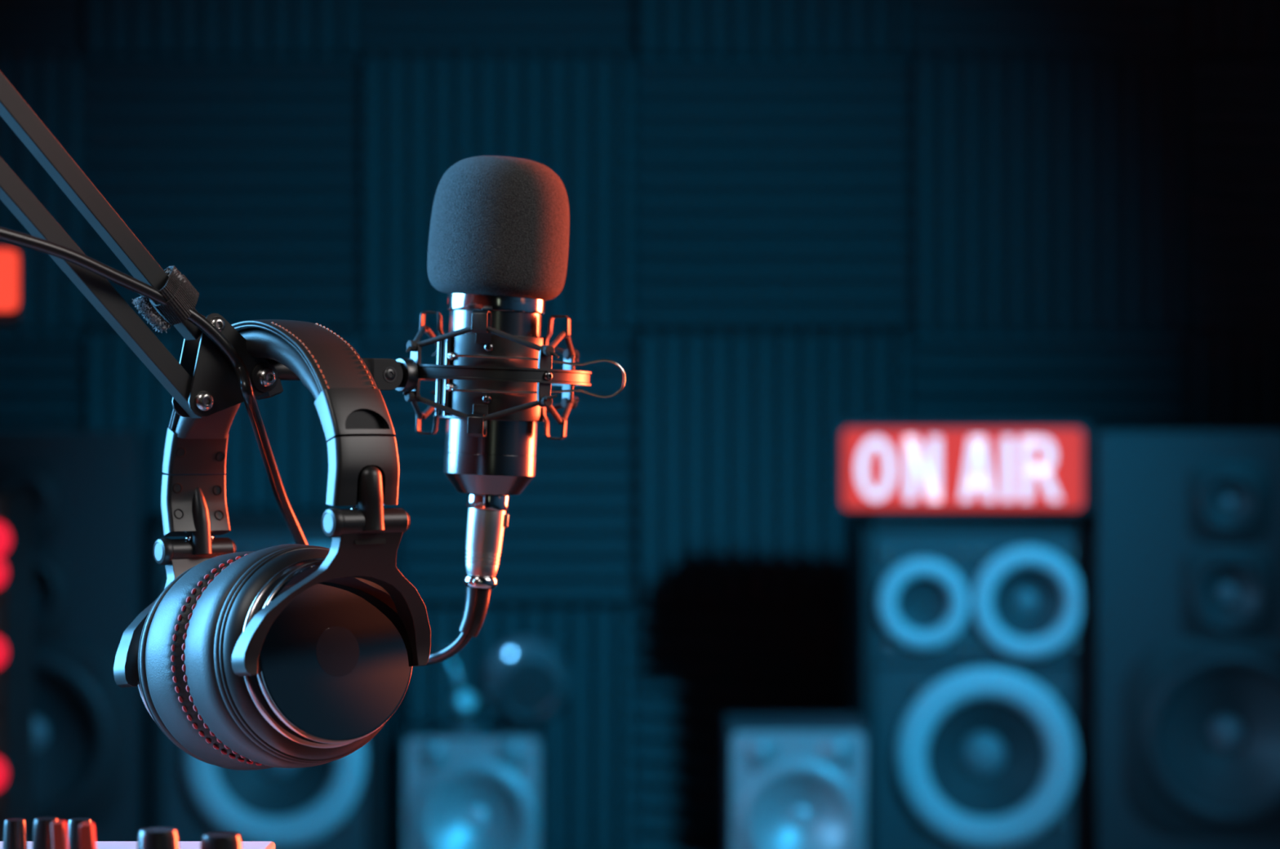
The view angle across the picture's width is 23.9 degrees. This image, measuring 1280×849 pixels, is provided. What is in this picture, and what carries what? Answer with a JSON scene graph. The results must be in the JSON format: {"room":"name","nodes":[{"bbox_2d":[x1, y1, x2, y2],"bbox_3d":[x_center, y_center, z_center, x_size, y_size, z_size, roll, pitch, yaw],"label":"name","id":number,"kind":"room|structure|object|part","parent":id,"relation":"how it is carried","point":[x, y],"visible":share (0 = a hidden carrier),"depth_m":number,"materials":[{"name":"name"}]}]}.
{"room":"studio","nodes":[
{"label":"studio","id":0,"kind":"room"},
{"bbox_2d":[0,0,1279,848],"bbox_3d":[0.000,-0.240,3.420,4.000,2.600,0.100,0,0,0],"label":"wall","id":1,"kind":"structure","parent":0,"point":[633,331],"depth_m":3.37,"materials":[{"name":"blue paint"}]},
{"bbox_2d":[0,333,84,431],"bbox_3d":[-0.769,0.050,3.350,0.303,0.303,0.040,0,0,0],"label":"tile","id":2,"kind":"structure","parent":1,"relation":"attached to","point":[42,375],"depth_m":3.34,"materials":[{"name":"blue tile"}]},
{"bbox_2d":[0,55,84,331],"bbox_3d":[-0.769,-0.255,3.350,0.303,0.303,0.040,0,0,0],"label":"tile","id":3,"kind":"structure","parent":1,"relation":"attached to","point":[51,86],"depth_m":3.34,"materials":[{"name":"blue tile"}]},
{"bbox_2d":[0,0,86,57],"bbox_3d":[-0.769,-0.560,3.350,0.303,0.303,0.040,0,0,0],"label":"tile","id":4,"kind":"structure","parent":1,"relation":"attached to","point":[37,28],"depth_m":3.34,"materials":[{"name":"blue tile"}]},
{"bbox_2d":[80,57,359,331],"bbox_3d":[-0.464,-0.255,3.350,0.303,0.303,0.040,0,0,0],"label":"tile","id":5,"kind":"structure","parent":1,"relation":"attached to","point":[240,175],"depth_m":3.34,"materials":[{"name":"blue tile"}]},
{"bbox_2d":[84,332,359,511],"bbox_3d":[-0.464,0.050,3.350,0.303,0.303,0.040,0,0,0],"label":"tile","id":6,"kind":"structure","parent":1,"relation":"attached to","point":[122,393],"depth_m":3.34,"materials":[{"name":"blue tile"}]},
{"bbox_2d":[84,0,359,57],"bbox_3d":[-0.464,-0.560,3.350,0.303,0.303,0.040,0,0,0],"label":"tile","id":7,"kind":"structure","parent":1,"relation":"attached to","point":[114,28],"depth_m":3.34,"materials":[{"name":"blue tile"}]},
{"bbox_2d":[357,333,632,605],"bbox_3d":[-0.159,0.050,3.350,0.303,0.303,0.040,0,0,0],"label":"tile","id":8,"kind":"structure","parent":1,"relation":"attached to","point":[567,538],"depth_m":3.34,"materials":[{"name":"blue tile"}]},
{"bbox_2d":[357,0,632,57],"bbox_3d":[-0.159,-0.560,3.350,0.303,0.303,0.040,0,0,0],"label":"tile","id":9,"kind":"structure","parent":1,"relation":"attached to","point":[405,28],"depth_m":3.34,"materials":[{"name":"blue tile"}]},
{"bbox_2d":[360,55,632,331],"bbox_3d":[-0.159,-0.255,3.350,0.303,0.303,0.040,0,0,0],"label":"tile","id":10,"kind":"structure","parent":1,"relation":"attached to","point":[420,117],"depth_m":3.34,"materials":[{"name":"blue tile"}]},
{"bbox_2d":[402,606,632,848],"bbox_3d":[-0.159,0.354,3.350,0.303,0.303,0.040,0,0,0],"label":"tile","id":11,"kind":"structure","parent":1,"relation":"attached to","point":[589,742],"depth_m":3.34,"materials":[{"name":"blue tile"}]},
{"bbox_2d":[634,606,844,848],"bbox_3d":[0.145,0.354,3.350,0.303,0.303,0.040,0,0,0],"label":"tile","id":12,"kind":"structure","parent":1,"relation":"attached to","point":[694,667],"depth_m":3.34,"materials":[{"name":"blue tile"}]},
{"bbox_2d":[634,332,907,607],"bbox_3d":[0.145,0.050,3.350,0.303,0.303,0.040,0,0,0],"label":"tile","id":13,"kind":"structure","parent":1,"relation":"attached to","point":[735,433],"depth_m":3.34,"materials":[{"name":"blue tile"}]},
{"bbox_2d":[634,0,907,57],"bbox_3d":[0.145,-0.560,3.350,0.303,0.303,0.040,0,0,0],"label":"tile","id":14,"kind":"structure","parent":1,"relation":"attached to","point":[663,28],"depth_m":3.34,"materials":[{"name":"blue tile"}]},
{"bbox_2d":[634,57,909,331],"bbox_3d":[0.145,-0.255,3.350,0.303,0.303,0.040,0,0,0],"label":"tile","id":15,"kind":"structure","parent":1,"relation":"attached to","point":[771,194],"depth_m":3.34,"materials":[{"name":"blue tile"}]},
{"bbox_2d":[907,55,1182,331],"bbox_3d":[0.450,-0.255,3.350,0.303,0.303,0.040,0,0,0],"label":"tile","id":16,"kind":"structure","parent":1,"relation":"attached to","point":[1045,194],"depth_m":3.34,"materials":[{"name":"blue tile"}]},
{"bbox_2d":[907,333,1186,431],"bbox_3d":[0.450,0.050,3.350,0.303,0.303,0.040,0,0,0],"label":"tile","id":17,"kind":"structure","parent":1,"relation":"attached to","point":[1107,381],"depth_m":3.34,"materials":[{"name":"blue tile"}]},
{"bbox_2d":[907,0,1186,57],"bbox_3d":[0.450,-0.560,3.350,0.303,0.303,0.040,0,0,0],"label":"tile","id":18,"kind":"structure","parent":1,"relation":"attached to","point":[1001,28],"depth_m":3.34,"materials":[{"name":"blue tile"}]},
{"bbox_2d":[1181,0,1279,57],"bbox_3d":[0.755,-0.560,3.350,0.303,0.303,0.040,0,0,0],"label":"tile","id":19,"kind":"structure","parent":1,"relation":"attached to","point":[1213,28],"depth_m":3.34,"materials":[{"name":"grey tile"}]},
{"bbox_2d":[1182,332,1279,431],"bbox_3d":[0.755,0.050,3.350,0.303,0.303,0.040,0,0,0],"label":"tile","id":20,"kind":"structure","parent":1,"relation":"attached to","point":[1231,380],"depth_m":3.34,"materials":[{"name":"grey tile"}]},
{"bbox_2d":[1182,57,1279,331],"bbox_3d":[0.755,-0.255,3.350,0.303,0.303,0.040,0,0,0],"label":"tile","id":21,"kind":"structure","parent":1,"relation":"attached to","point":[1231,106],"depth_m":3.34,"materials":[{"name":"grey tile"}]},
{"bbox_3d":[0.000,1.110,1.035,4.000,0.100,4.870,0,0,0],"label":"floor","id":22,"kind":"structure","parent":0,"visible":0},
{"bbox_2d":[0,241,22,324],"bbox_3d":[-0.515,0.458,2.327,0.401,1.201,0.383,0,0,-12],"label":"light panel","id":23,"kind":"object","parent":22,"relation":"on","point":[11,254],"visible":0.96,"depth_m":2.35,"materials":[{"name":"red plastic"}]},
{"bbox_2d":[0,490,33,840],"bbox_3d":[-0.762,0.559,2.553,0.487,1.003,0.134,0,0,0],"label":"equipment rack","id":24,"kind":"object","parent":22,"relation":"on","point":[16,507],"visible":1,"depth_m":2.55,"materials":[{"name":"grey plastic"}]},
{"bbox_2d":[0,758,7,788],"bbox_3d":[-0.538,0.288,2.489,0.032,0.032,0.008,0,0,0],"label":"indicator light","id":25,"kind":"object","parent":24,"relation":"attached to","point":[3,762],"depth_m":2.49,"materials":[{"name":"red plastic"}]},
{"bbox_2d":[0,637,7,666],"bbox_3d":[-0.537,0.188,2.489,0.030,0.030,0.008,0,0,0],"label":"indicator light","id":26,"kind":"object","parent":24,"relation":"attached to","point":[3,641],"depth_m":2.49,"materials":[{"name":"red"}]},
{"bbox_2d":[0,558,7,586],"bbox_3d":[-0.537,0.122,2.489,0.030,0.030,0.008,0,0,0],"label":"indicator light","id":27,"kind":"object","parent":24,"relation":"attached to","point":[3,562],"depth_m":2.49,"materials":[{"name":"red plastic"}]},
{"bbox_2d":[0,521,11,556],"bbox_3d":[-0.535,0.095,2.489,0.032,0.032,0.008,0,0,0],"label":"indicator light","id":28,"kind":"object","parent":24,"relation":"on","point":[5,535],"depth_m":2.49,"materials":[{"name":"red plastic"}]},
{"bbox_3d":[-0.350,0.685,1.360,1.100,0.750,0.550,0,0,0],"label":"desk","id":29,"kind":"object","parent":22,"relation":"on","visible":0},
{"bbox_2d":[0,816,275,848],"bbox_3d":[-0.275,0.241,1.340,0.204,0.139,0.280,0,0,0],"label":"mixing console","id":30,"kind":"object","parent":29,"relation":"on","point":[48,832],"visible":1,"depth_m":1.34,"materials":[{"name":"light painted metal"},{"name":"black plastic"},{"name":"red plastic"}]},
{"bbox_3d":[-0.283,0.196,1.370,0.012,0.035,0.012,0,0,0],"label":"knob","id":31,"kind":"part","parent":30,"relation":"part of","materials":[{"name":"black plastic"}]},
{"bbox_3d":[-0.265,0.196,1.350,0.014,0.040,0.014,0,0,0],"label":"knob","id":32,"kind":"part","parent":30,"relation":"part of","materials":[{"name":"black plastic"}]},
{"bbox_3d":[-0.258,0.196,1.390,0.014,0.030,0.014,0,0,0],"label":"knob","id":33,"kind":"part","parent":30,"relation":"part of","materials":[{"name":"black plastic"}]},
{"bbox_3d":[-0.210,0.198,1.320,0.021,0.042,0.021,0,0,0],"label":"knob","id":34,"kind":"part","parent":30,"relation":"part of","materials":[{"name":"black plastic"}]},
{"bbox_3d":[-0.183,0.199,1.320,0.021,0.040,0.021,0,0,0],"label":"knob","id":35,"kind":"part","parent":30,"relation":"part of","materials":[{"name":"black plastic"}]},
{"bbox_2d":[0,71,300,417],"bbox_3d":[-0.358,0.023,1.356,0.552,0.572,0.060,0,0,-37],"label":"boom arm","id":36,"kind":"object","parent":29,"relation":"on","point":[204,383],"visible":0.91,"depth_m":1.44,"materials":[{"name":"grey metal"}]},
{"bbox_2d":[132,265,199,333],"bbox_3d":[-0.226,-0.060,1.449,0.036,0.033,0.024,0,0,-37],"label":"cable tie","id":37,"kind":"object","parent":36,"relation":"attached to","point":[180,295],"visible":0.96,"depth_m":1.44,"materials":[{"name":"grey fabric"}]},
{"bbox_3d":[-0.207,-0.029,1.480,0.049,0.050,0.002,0,0,-37],"label":"bracket plate","id":38,"kind":"part","parent":36,"relation":"part of","materials":[{"name":"black metal"}]},
{"bbox_3d":[-0.198,-0.029,1.466,0.049,0.050,0.002,0,0,-37],"label":"bracket plate","id":39,"kind":"part","parent":36,"relation":"part of","materials":[{"name":"black metal"}]},
{"bbox_2d":[0,226,509,665],"bbox_3d":[-0.265,-0.054,1.443,0.465,0.363,0.093,0,0,-43],"label":"microphone cable","id":40,"kind":"object","parent":36,"relation":"attached to","point":[487,519],"visible":0.76,"depth_m":1.56,"materials":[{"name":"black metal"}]},
{"bbox_2d":[251,362,278,391],"bbox_3d":[-0.183,-0.023,1.475,0.014,0.014,0.001,0,0,-37],"label":"bolt","id":41,"kind":"object","parent":36,"relation":"in","point":[254,375],"depth_m":1.47,"materials":[{"name":"silver metal"}]},
{"bbox_2d":[113,319,431,769],"bbox_3d":[-0.176,0.060,1.474,0.108,0.222,0.182,0,0,-37],"label":"headphones","id":42,"kind":"object","parent":36,"relation":"hanging from","point":[290,655],"visible":0.91,"depth_m":1.43,"materials":[{"name":"black plastic"}]},
{"bbox_2d":[137,565,213,764],"bbox_3d":[-0.206,0.119,1.515,0.091,0.104,0.078,0,0,0],"label":"pad","id":43,"kind":"object","parent":42,"relation":"on","point":[181,580],"depth_m":1.47,"materials":[{"name":"black leather"}]},
{"bbox_3d":[-0.227,0.041,1.540,0.036,0.032,0.013,0,-7,-37],"label":"slider arm","id":44,"kind":"part","parent":42,"relation":"part of","materials":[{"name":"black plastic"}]},
{"bbox_2d":[175,328,320,439],"bbox_3d":[-0.182,-0.024,1.480,0.029,0.047,0.148,0,-6,-37],"label":"cushion","id":45,"kind":"object","parent":42,"relation":"on","point":[299,349],"depth_m":1.45,"materials":[{"name":"grey leather"}]},
{"bbox_2d":[213,545,412,764],"bbox_3d":[-0.155,0.110,1.443,0.091,0.104,0.078,0,0,0],"label":"ear cup","id":46,"kind":"object","parent":42,"relation":"on","point":[313,645],"depth_m":1.43,"materials":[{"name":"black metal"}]},
{"bbox_3d":[-0.130,0.022,1.411,0.036,0.032,0.014,0,-6,-37],"label":"slider arm","id":47,"kind":"part","parent":42,"relation":"part of","materials":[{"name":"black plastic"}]},
{"bbox_2d":[361,310,625,439],"bbox_3d":[-0.089,-0.026,1.565,0.145,0.067,0.102,0,0,-15],"label":"mount","id":48,"kind":"object","parent":36,"relation":"attached to","point":[482,376],"visible":0.97,"depth_m":1.54,"materials":[{"name":"black metal"}]},
{"bbox_3d":[-0.117,-0.039,1.536,0.002,0.005,0.007,0,0,30],"label":"cord","id":49,"kind":"part","parent":48,"relation":"part of","materials":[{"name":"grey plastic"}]},
{"bbox_3d":[-0.115,-0.027,1.540,0.006,0.028,0.007,2,0,0],"label":"post","id":50,"kind":"part","parent":48,"relation":"part of","materials":[{"name":"black metal"}]},
{"bbox_3d":[-0.115,-0.009,1.556,0.003,0.013,0.032,0,0,4],"label":"elastic cord","id":51,"kind":"part","parent":48,"relation":"part of","materials":[{"name":"black rubber"}]},
{"bbox_3d":[-0.114,-0.045,1.556,0.003,0.013,0.032,0,0,6],"label":"elastic cord","id":52,"kind":"part","parent":48,"relation":"part of","materials":[{"name":"grey plastic"}]},
{"bbox_3d":[-0.110,-0.009,1.591,0.003,0.012,0.032,0,0,14],"label":"elastic cord","id":53,"kind":"part","parent":48,"relation":"part of","materials":[{"name":"black fabric"}]},
{"bbox_3d":[-0.108,-0.045,1.591,0.003,0.013,0.032,0,0,12],"label":"elastic cord","id":54,"kind":"part","parent":48,"relation":"part of","materials":[{"name":"black fabric"}]},
{"bbox_3d":[-0.103,-0.025,1.560,0.003,0.041,0.003,2,0,0],"label":"hinge rod","id":55,"kind":"part","parent":48,"relation":"part of","materials":[{"name":"grey metal"}]},
{"bbox_3d":[-0.100,-0.008,1.535,0.031,0.013,0.010,2,0,0],"label":"elastic cord","id":56,"kind":"part","parent":48,"relation":"part of","materials":[{"name":"black fabric"}]},
{"bbox_3d":[-0.099,-0.045,1.535,0.032,0.011,0.003,0,0,13],"label":"elastic cord","id":57,"kind":"part","parent":48,"relation":"part of","materials":[{"name":"black fabric"}]},
{"bbox_3d":[-0.099,-0.025,1.550,0.003,0.041,0.003,2,0,0],"label":"hinge rod","id":58,"kind":"part","parent":48,"relation":"part of","materials":[{"name":"grey metal"}]},
{"bbox_2d":[426,155,569,495],"bbox_3d":[-0.073,-0.051,1.568,0.074,0.176,0.073,0,0,30],"label":"microphone","id":59,"kind":"object","parent":48,"relation":"attached to","point":[499,237],"visible":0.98,"depth_m":1.54,"materials":[{"name":"grey metal"}]},
{"bbox_3d":[-0.065,-0.007,1.530,0.032,0.011,0.003,0,0,5],"label":"elastic cord","id":60,"kind":"part","parent":48,"relation":"part of","materials":[{"name":"grey plastic"}]},
{"bbox_3d":[-0.064,-0.043,1.530,0.031,0.014,0.003,0,0,5],"label":"elastic cord","id":61,"kind":"part","parent":48,"relation":"part of","materials":[{"name":"black fabric"}]},
{"bbox_3d":[-0.052,-0.025,1.541,0.088,0.020,0.007,2,0,0],"label":"wire handle","id":62,"kind":"part","parent":48,"relation":"part of","materials":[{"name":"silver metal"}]},
{"bbox_3d":[-0.048,-0.025,1.530,0.008,0.028,0.003,0,0,-36],"label":"post","id":63,"kind":"part","parent":48,"relation":"part of","materials":[{"name":"black metal"}]},
{"bbox_3d":[-0.045,-0.013,1.526,0.006,0.005,0.004,0,0,-9],"label":"cord","id":64,"kind":"part","parent":48,"relation":"part of","materials":[{"name":"black fabric"}]},
{"bbox_3d":[-0.054,-0.007,1.601,0.032,0.011,0.003,0,0,13],"label":"elastic cord","id":65,"kind":"part","parent":48,"relation":"part of","materials":[{"name":"grey plastic"}]},
{"bbox_3d":[-0.044,-0.006,1.545,0.003,0.013,0.032,0,0,12],"label":"elastic cord","id":66,"kind":"part","parent":48,"relation":"part of","materials":[{"name":"grey plastic"}]},
{"bbox_3d":[-0.044,-0.036,1.527,0.006,0.005,0.004,2,0,0],"label":"cord","id":67,"kind":"part","parent":48,"relation":"part of","materials":[{"name":"black rubber"}]},
{"bbox_3d":[-0.052,-0.043,1.601,0.031,0.014,0.003,0,0,13],"label":"elastic cord","id":68,"kind":"part","parent":48,"relation":"part of","materials":[{"name":"black fabric"}]},
{"bbox_3d":[-0.043,-0.042,1.545,0.003,0.012,0.032,0,0,14],"label":"elastic cord","id":69,"kind":"part","parent":48,"relation":"part of","materials":[{"name":"black fabric"}]},
{"bbox_3d":[-0.038,-0.006,1.580,0.003,0.013,0.032,0,0,6],"label":"elastic cord","id":70,"kind":"part","parent":48,"relation":"part of","materials":[{"name":"grey plastic"}]},
{"bbox_3d":[-0.038,-0.024,1.596,0.003,0.028,0.008,0,0,-36],"label":"post","id":71,"kind":"part","parent":48,"relation":"part of","materials":[{"name":"black metal"}]},
{"bbox_3d":[-0.037,-0.042,1.580,0.003,0.013,0.032,0,0,4],"label":"elastic cord","id":72,"kind":"part","parent":48,"relation":"part of","materials":[{"name":"grey plastic"}]},
{"bbox_3d":[0.000,0.745,2.980,2.600,0.551,0.680,0,0,0],"label":"sideboard","id":73,"kind":"object","parent":22,"relation":"on","visible":0},
{"bbox_2d":[0,431,160,840],"bbox_3d":[-0.597,0.238,3.015,0.214,0.462,0.249,0,0,-4],"label":"speaker","id":74,"kind":"object","parent":73,"relation":"on","point":[96,494],"visible":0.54,"depth_m":2.90},
{"bbox_3d":[-0.593,0.074,2.899,0.078,0.078,0.004,0,0,-4],"label":"driver plate","id":75,"kind":"part","parent":74,"relation":"part of","materials":[{"name":"black plastic"}]},
{"bbox_3d":[-0.593,0.163,2.899,0.090,0.090,0.004,0,0,-4],"label":"driver plate","id":76,"kind":"part","parent":74,"relation":"part of","materials":[{"name":"black plastic"}]},
{"bbox_3d":[-0.591,0.300,2.899,0.196,0.192,0.004,0,0,-4],"label":"driver plate","id":77,"kind":"part","parent":74,"relation":"part of","materials":[{"name":"black plastic"}]},
{"bbox_2d":[151,506,402,848],"bbox_3d":[-0.364,0.278,3.068,0.226,0.382,0.263,0,0,0],"label":"speaker","id":78,"kind":"object","parent":73,"relation":"on","point":[354,800],"visible":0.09,"depth_m":2.95},
{"bbox_2d":[403,720,546,848],"bbox_3d":[-0.162,0.385,2.994,0.134,0.168,0.151,0,0,0],"label":"monitor speaker","id":79,"kind":"object","parent":73,"relation":"on","point":[485,789],"visible":1,"depth_m":2.93},
{"bbox_2d":[438,636,572,733],"bbox_3d":[-0.133,0.256,2.984,0.132,0.091,0.082,0,0,0],"label":"lamp","id":80,"kind":"object","parent":79,"relation":"on","point":[527,682],"visible":0.99,"depth_m":2.95,"materials":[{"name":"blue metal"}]},
{"bbox_3d":[-0.185,0.245,2.979,0.029,0.055,0.009,0,0,22],"label":"lever","id":81,"kind":"part","parent":80,"relation":"part of","materials":[{"name":"silver metal"}]},
{"bbox_3d":[-0.174,0.282,2.975,0.010,0.023,0.008,0,0,0],"label":"stem","id":82,"kind":"part","parent":80,"relation":"part of","materials":[{"name":"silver metal"}]},
{"bbox_3d":[-0.155,0.266,2.978,0.036,0.022,0.010,0,0,-9],"label":"arm","id":83,"kind":"part","parent":80,"relation":"part of","materials":[{"name":"silver metal"}]},
{"bbox_3d":[-0.111,0.254,2.984,0.088,0.088,0.082,0,0,0],"label":"lamp shade","id":84,"kind":"part","parent":80,"relation":"part of","materials":[{"name":"silver metal"}]},
{"bbox_2d":[724,714,867,848],"bbox_3d":[0.143,0.372,2.805,0.126,0.193,0.151,0,0,0],"label":"monitor speaker","id":85,"kind":"object","parent":73,"relation":"on","point":[792,781],"visible":1,"depth_m":2.74},
{"bbox_2d":[844,512,1093,848],"bbox_3d":[0.330,0.278,3.068,0.226,0.382,0.263,0,0,0],"label":"speaker","id":86,"kind":"object","parent":73,"relation":"on","point":[969,638],"visible":1,"depth_m":2.95},
{"bbox_2d":[836,420,1093,514],"bbox_3d":[0.317,0.042,2.965,0.248,0.091,0.080,0,0,4],"label":"sign","id":87,"kind":"object","parent":86,"relation":"on","point":[884,467],"visible":1,"depth_m":2.93,"materials":[{"name":"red translucent acrylic plastic"}]},
{"bbox_2d":[1088,431,1279,848],"bbox_3d":[0.575,0.238,3.015,0.255,0.462,0.249,0,0,3],"label":"speaker","id":88,"kind":"object","parent":73,"relation":"on","point":[1187,523],"visible":1,"depth_m":2.90},
{"bbox_3d":[0.567,0.300,2.899,0.204,0.192,0.004,0,0,3],"label":"driver plate","id":89,"kind":"part","parent":88,"relation":"part of","materials":[{"name":"grey plastic"}]},
{"bbox_3d":[0.565,0.074,2.900,0.078,0.078,0.004,0,0,3],"label":"driver plate","id":90,"kind":"part","parent":88,"relation":"part of","materials":[{"name":"black plastic"}]},
{"bbox_3d":[0.565,0.163,2.900,0.090,0.090,0.004,0,0,3],"label":"driver plate","id":91,"kind":"part","parent":88,"relation":"part of","materials":[{"name":"grey plastic"}]}
]}

